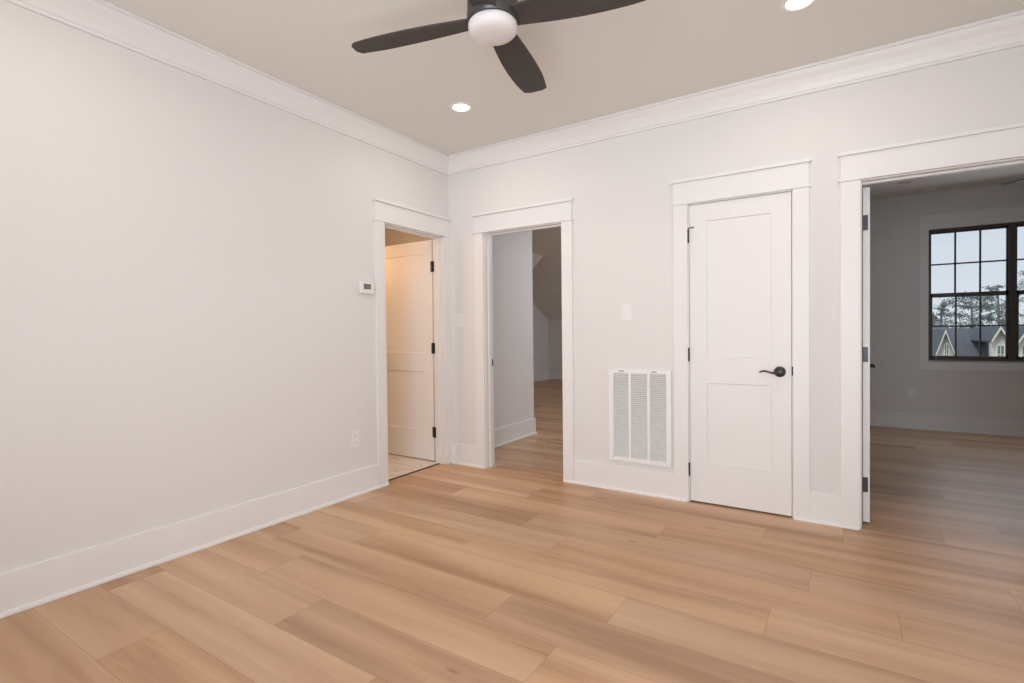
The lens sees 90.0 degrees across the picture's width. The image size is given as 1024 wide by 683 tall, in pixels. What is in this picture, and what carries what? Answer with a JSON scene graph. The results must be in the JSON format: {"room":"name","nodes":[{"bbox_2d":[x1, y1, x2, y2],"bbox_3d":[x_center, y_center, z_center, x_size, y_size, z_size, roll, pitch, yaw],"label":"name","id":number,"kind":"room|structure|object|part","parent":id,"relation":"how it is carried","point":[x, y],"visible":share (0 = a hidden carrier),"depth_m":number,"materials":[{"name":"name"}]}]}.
{"room":"empty living room","nodes":[
{"label":"empty living room","id":0,"kind":"room"},
{"bbox_2d":[0,0,533,572],"bbox_3d":[-1.592,-0.235,3.184,0.150,2.745,6.670,0,1,33],"label":"wall","id":1,"kind":"structure","parent":0,"point":[187,329],"depth_m":2.72,"materials":[{"name":"white paint"}]},
{"bbox_2d":[0,464,388,618],"bbox_3d":[-2.102,1.065,2.219,0.030,0.184,4.208,0,1,33],"label":"baseboard","id":2,"kind":"structure","parent":1,"relation":"attached to","point":[29,586],"depth_m":2.66,"materials":[{"name":"white paint"}]},
{"bbox_2d":[4,0,448,174],"bbox_3d":[-1.891,-1.523,2.497,0.088,0.142,5.000,0,1,33],"label":"trim","id":3,"kind":"structure","parent":1,"relation":"attached to","point":[104,20],"depth_m":2.87,"materials":[{"name":"white paint"}]},
{"bbox_2d":[351,430,359,447],"bbox_3d":[-1.142,0.712,3.739,0.009,0.116,0.072,0,1,33],"label":"wall outlet","id":4,"kind":"object","parent":1,"relation":"attached to","point":[355,434],"visible":1,"depth_m":3.73,"materials":[{"name":"white plastic"}]},
{"bbox_2d":[359,282,374,293],"bbox_3d":[-1.081,-0.398,3.821,0.024,0.084,0.136,0,1,33],"label":"thermostat","id":5,"kind":"object","parent":1,"relation":"attached to","point":[364,287],"visible":1,"depth_m":3.81,"materials":[{"name":"white plastic"}]},
{"bbox_2d":[385,240,435,460],"bbox_3d":[-1.023,0.083,4.846,0.768,2.012,0.092,0,1,33],"label":"door","id":6,"kind":"structure","parent":1,"relation":"in","point":[409,267],"depth_m":4.82,"materials":[{"name":"white paint"}]},
{"bbox_2d":[372,197,452,484],"bbox_3d":[-0.841,0.006,4.297,0.156,2.209,0.894,0,1,33],"label":"trim","id":7,"kind":"structure","parent":1,"relation":"attached to","point":[387,214],"depth_m":4.42,"materials":[{"name":"white paint"}]},
{"bbox_2d":[494,372,561,447],"bbox_3d":[1.405,0.936,8.173,6.080,0.184,7.780,0,1,33],"label":"baseboard","id":8,"kind":"structure","parent":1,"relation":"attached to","point":[503,435],"depth_m":5.71,"materials":[{"name":"white paint"}]},
{"bbox_2d":[385,228,432,245],"bbox_3d":[-1.105,-0.287,6.190,2.270,2.745,0.120,0,1,33],"label":"wall","id":9,"kind":"structure","parent":0,"point":[392,237],"depth_m":6.27,"materials":[{"name":"white paint"}]},
{"bbox_2d":[0,379,1023,682],"bbox_3d":[1.526,1.148,5.040,9.900,0.156,13.265,0,1,33],"label":"floor","id":10,"kind":"structure","parent":0,"point":[509,571],"depth_m":2.32,"materials":[{"name":"brown wood"}]},
{"bbox_2d":[388,463,439,480],"bbox_3d":[-0.841,1.108,4.342,0.015,0.007,0.710,0,1,33],"label":"trim","id":11,"kind":"structure","parent":10,"relation":"on","point":[437,463],"depth_m":4.35,"materials":[{"name":"grey"}]},
{"bbox_2d":[533,303,548,373],"bbox_3d":[-0.304,-0.357,10.159,1.300,2.745,6.470,0,1,33],"label":"wall","id":12,"kind":"structure","parent":0,"point":[540,322],"depth_m":12.72,"materials":[{"name":"white paint"}]},
{"bbox_2d":[532,227,561,319],"bbox_3d":[1.376,-1.123,8.146,6.300,1.425,8.020,0,1,33],"label":"ceiling","id":13,"kind":"structure","parent":0,"point":[546,243],"depth_m":10.97,"materials":[{"name":"white paint"}]},
{"bbox_2d":[548,320,561,371],"bbox_3d":[3.527,0.196,11.489,6.080,1.520,0.120,0,1,33],"label":"wall","id":14,"kind":"structure","parent":0,"point":[554,326],"depth_m":12.97,"materials":[{"name":"white paint"}]},
{"bbox_2d":[104,0,1023,199],"bbox_3d":[1.797,-1.692,2.497,6.540,0.120,9.220,0,1,33],"label":"ceiling","id":15,"kind":"structure","parent":0,"point":[647,52],"depth_m":2.86,"materials":[{"name":"white paint"}]},
{"bbox_2d":[450,102,471,112],"bbox_3d":[-0.354,-1.623,3.555,0.156,0.006,0.156,0,1,33],"label":"recessed light","id":16,"kind":"object","parent":15,"relation":"in","point":[461,107],"visible":1,"depth_m":3.55,"materials":[{"name":"white plastic"}]},
{"bbox_2d":[352,0,645,92],"bbox_3d":[-0.080,-1.427,2.097,0.994,0.360,0.994,-1,1,-25],"label":"ceiling fan","id":17,"kind":"object","parent":15,"relation":"attached to","point":[494,23],"visible":1,"depth_m":2.10,"materials":[{"name":"grey wood"}]},
{"bbox_3d":[-0.439,-1.318,2.215,0.591,0.035,0.143,0,1,19],"label":"blade","id":18,"kind":"part","parent":17,"relation":"part of","materials":[{"name":"brown wood"}]},
{"bbox_3d":[-0.195,-1.313,1.738,0.143,0.035,0.591,0,1,19],"label":"blade","id":19,"kind":"part","parent":17,"relation":"part of","materials":[{"name":"brown wood"}]},
{"bbox_3d":[-0.078,-1.274,2.099,0.203,0.055,0.203,0,1,33],"label":"lamp shade","id":20,"kind":"part","parent":17,"relation":"part of","materials":[{"name":"white glass"}]},
{"bbox_3d":[0.038,-1.327,2.459,0.143,0.035,0.591,0,1,19],"label":"blade","id":21,"kind":"part","parent":17,"relation":"part of","materials":[{"name":"brown wood"}]},
{"bbox_3d":[0.282,-1.322,1.982,0.591,0.035,0.143,0,1,19],"label":"blade","id":22,"kind":"part","parent":17,"relation":"part of","materials":[{"name":"brown wood"}]},
{"bbox_2d":[781,0,815,11],"bbox_3d":[1.373,-1.623,2.450,0.156,0.006,0.156,0,1,33],"label":"recessed light","id":23,"kind":"object","parent":15,"relation":"in","point":[787,5],"visible":1,"depth_m":2.47,"materials":[{"name":"white plastic"}]},
{"bbox_2d":[895,180,912,184],"bbox_3d":[4.196,-1.700,5.485,0.156,0.006,0.156,0,1,33],"label":"recessed light","id":24,"kind":"object","parent":15,"relation":"in","point":[906,181],"visible":1,"depth_m":5.48,"materials":[{"name":"white plastic"}]},
{"bbox_2d":[1001,179,1023,185],"bbox_3d":[4.471,-1.503,3.948,0.994,0.360,0.994,0,1,42],"label":"ceiling fan","id":25,"kind":"object","parent":15,"relation":"hanging from","point":[1020,179],"visible":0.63,"depth_m":4.50,"materials":[{"name":"grey"}]},
{"bbox_2d":[448,46,1023,494],"bbox_3d":[1.234,-0.271,3.565,4.440,2.745,0.120,0,1,33],"label":"wall","id":26,"kind":"structure","parent":0,"point":[620,188],"depth_m":3.60,"materials":[{"name":"white paint"}]},
{"bbox_2d":[471,197,573,480],"bbox_3d":[0.105,-0.003,4.273,0.962,2.209,0.156,0,1,33],"label":"trim","id":27,"kind":"structure","parent":26,"relation":"attached to","point":[555,213],"depth_m":4.32,"materials":[{"name":"white paint"}]},
{"bbox_2d":[622,305,631,320],"bbox_3d":[0.838,-0.209,3.738,0.076,0.120,0.018,0,1,33],"label":"light switch","id":28,"kind":"object","parent":26,"relation":"attached to","point":[626,309],"visible":1,"depth_m":3.74,"materials":[{"name":"white plastic"}]},
{"bbox_2d":[609,368,671,467],"bbox_3d":[0.919,0.541,3.699,0.462,0.680,0.022,0,1,33],"label":"air vent","id":29,"kind":"object","parent":26,"relation":"in","point":[640,400],"visible":1,"depth_m":3.69,"materials":[{"name":"white metal"}]},
{"bbox_2d":[452,443,857,529],"bbox_3d":[1.207,1.010,3.522,4.200,0.184,0.030,0,1,33],"label":"baseboard","id":30,"kind":"structure","parent":26,"relation":"attached to","point":[824,508],"depth_m":3.72,"materials":[{"name":"white paint"}]},
{"bbox_2d":[448,10,1023,174],"bbox_3d":[1.165,-1.570,3.458,4.200,0.142,0.088,0,1,33],"label":"trim","id":31,"kind":"structure","parent":26,"relation":"attached to","point":[1006,31],"depth_m":3.16,"materials":[{"name":"white paint"}]},
{"bbox_2d":[687,192,791,515],"bbox_3d":[1.467,0.082,3.341,0.624,2.018,0.092,0,1,33],"label":"door","id":32,"kind":"structure","parent":26,"relation":"in","point":[740,350],"depth_m":3.34,"materials":[{"name":"white paint"}]},
{"bbox_3d":[1.612,0.192,3.209,0.120,0.025,0.022,0,1,33],"label":"lever","id":33,"kind":"part","parent":32,"relation":"part of","materials":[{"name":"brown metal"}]},
{"bbox_3d":[1.669,0.190,3.197,0.068,0.068,0.050,0,1,33],"label":"handle","id":34,"kind":"part","parent":32,"relation":"part of","materials":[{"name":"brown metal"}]},
{"bbox_2d":[670,157,811,518],"bbox_3d":[1.495,-0.003,3.383,0.840,2.209,0.156,0,1,33],"label":"trim","id":35,"kind":"structure","parent":26,"relation":"attached to","point":[792,176],"depth_m":3.23,"materials":[{"name":"white paint"}]},
{"bbox_2d":[862,187,874,521],"bbox_3d":[2.335,0.078,3.358,0.093,2.012,0.710,0,1,34],"label":"door","id":36,"kind":"structure","parent":26,"relation":"in","point":[866,365],"depth_m":3.08,"materials":[{"name":"white paint"}]},
{"bbox_2d":[838,121,1023,529],"bbox_3d":[2.365,-0.004,2.826,0.958,2.209,0.156,0,1,33],"label":"trim","id":37,"kind":"structure","parent":26,"relation":"attached to","point":[1002,145],"depth_m":2.98,"materials":[{"name":"white paint"}]},
{"bbox_2d":[870,181,1023,419],"bbox_3d":[5.552,-0.346,5.562,3.520,2.745,0.140,0,1,33],"label":"wall","id":38,"kind":"structure","parent":0,"point":[894,221],"depth_m":6.02,"materials":[{"name":"white paint"}]},
{"bbox_2d":[908,388,915,397],"bbox_3d":[4.709,0.605,6.034,0.072,0.116,0.009,0,1,33],"label":"wall outlet","id":39,"kind":"object","parent":38,"relation":"attached to","point":[911,391],"visible":1,"depth_m":6.03,"materials":[{"name":"white plastic"}]},
{"bbox_2d":[870,411,1023,436],"bbox_3d":[4.431,0.971,3.921,3.400,0.184,3.880,0,1,33],"label":"baseboard","id":40,"kind":"structure","parent":38,"relation":"attached to","point":[949,423],"depth_m":5.85,"materials":[{"name":"white paint"}]},
{"bbox_2d":[918,204,1023,371],"bbox_3d":[5.418,-0.571,5.546,1.613,1.798,0.046,0,1,33],"label":"trim","id":41,"kind":"structure","parent":38,"relation":"attached to","point":[1010,213],"depth_m":5.82,"materials":[{"name":"white paint"}]},
{"bbox_2d":[928,222,1023,361],"bbox_3d":[5.456,-0.536,5.604,1.419,1.506,0.090,0,1,33],"label":"window","id":42,"kind":"structure","parent":38,"relation":"in","point":[1011,294],"depth_m":5.64,"materials":[{"name":"brown metal"}]},
{"bbox_3d":[5.156,-0.891,5.801,0.667,0.752,0.028,0,1,33],"label":"sash","id":43,"kind":"part","parent":42,"relation":"part of","materials":[{"name":"clear glass"}]},
{"bbox_3d":[5.147,-0.178,5.787,0.667,0.746,0.028,0,1,33],"label":"sash","id":44,"kind":"part","parent":42,"relation":"part of","materials":[{"name":"brown metal"}]},
{"bbox_3d":[5.756,-0.178,5.397,0.654,0.746,0.028,0,1,33],"label":"sash","id":45,"kind":"part","parent":42,"relation":"part of","materials":[{"name":"brown metal"}]},
{"bbox_3d":[5.765,-0.891,5.411,0.654,0.752,0.028,0,1,33],"label":"sash","id":46,"kind":"part","parent":42,"relation":"part of","materials":[{"name":"clear glass"}]},
{"label":"outside","id":47,"kind":"structure","parent":0,"visible":0},
{"bbox_3d":[79.893,3.338,74.711,180.000,0.300,195.400,0,1,33],"label":"lawn","id":48,"kind":"structure","parent":47,"visible":0},
{"bbox_2d":[932,312,947,327],"bbox_3d":[47.985,0.166,58.307,2.986,7.212,3.439,0,1,33],"label":"pine tree","id":49,"kind":"object","parent":48,"relation":"on","point":[934,317],"visible":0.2,"depth_m":57.95,"materials":[{"name":"green plant"}]},
{"bbox_2d":[932,301,954,328],"bbox_3d":[59.334,-1.128,70.625,3.458,9.183,3.173,0,1,33],"label":"pine tree","id":50,"kind":"object","parent":48,"relation":"on","point":[944,304],"visible":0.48,"depth_m":70.38,"materials":[{"name":"green plant"}]},
{"bbox_2d":[938,291,1004,328],"bbox_3d":[54.984,-1.294,61.325,6.991,9.892,7.398,0,1,33],"label":"pine tree","id":51,"kind":"object","parent":48,"relation":"on","point":[970,306],"visible":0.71,"depth_m":61.19,"materials":[{"name":"green plant"}]},
{"bbox_2d":[932,326,1023,356],"bbox_3d":[27.759,1.833,26.523,10.270,5.280,9.900,0,1,33],"label":"house","id":52,"kind":"structure","parent":48,"relation":"on","point":[992,338],"depth_m":26.00,"materials":[{"name":"beige"}]},
{"bbox_3d":[22.930,0.611,24.052,0.220,0.800,0.019,0,1,33],"label":"pane","id":53,"kind":"part","parent":52,"relation":"part of","materials":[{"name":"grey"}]},
{"bbox_2d":[938,318,1023,327],"bbox_3d":[69.907,-0.274,72.357,31.080,7.216,4.134,0,1,33],"label":"thicket","id":54,"kind":"object","parent":48,"relation":"on","point":[1000,318],"visible":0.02,"depth_m":74.63,"materials":[{"name":"green plant"}]},
{"bbox_2d":[981,284,1020,326],"bbox_3d":[62.625,-1.948,65.883,5.377,10.902,4.869,0,1,33],"label":"pine tree","id":55,"kind":"object","parent":48,"relation":"on","point":[990,288],"visible":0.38,"depth_m":66.14,"materials":[{"name":"green plant"}]},
{"bbox_2d":[1001,270,1023,317],"bbox_3d":[60.526,-2.366,59.349,6.159,11.982,5.656,0,1,33],"label":"pine tree","id":56,"kind":"object","parent":48,"relation":"on","point":[1020,287],"visible":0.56,"depth_m":59.99,"materials":[{"name":"green plant"}]}
]}

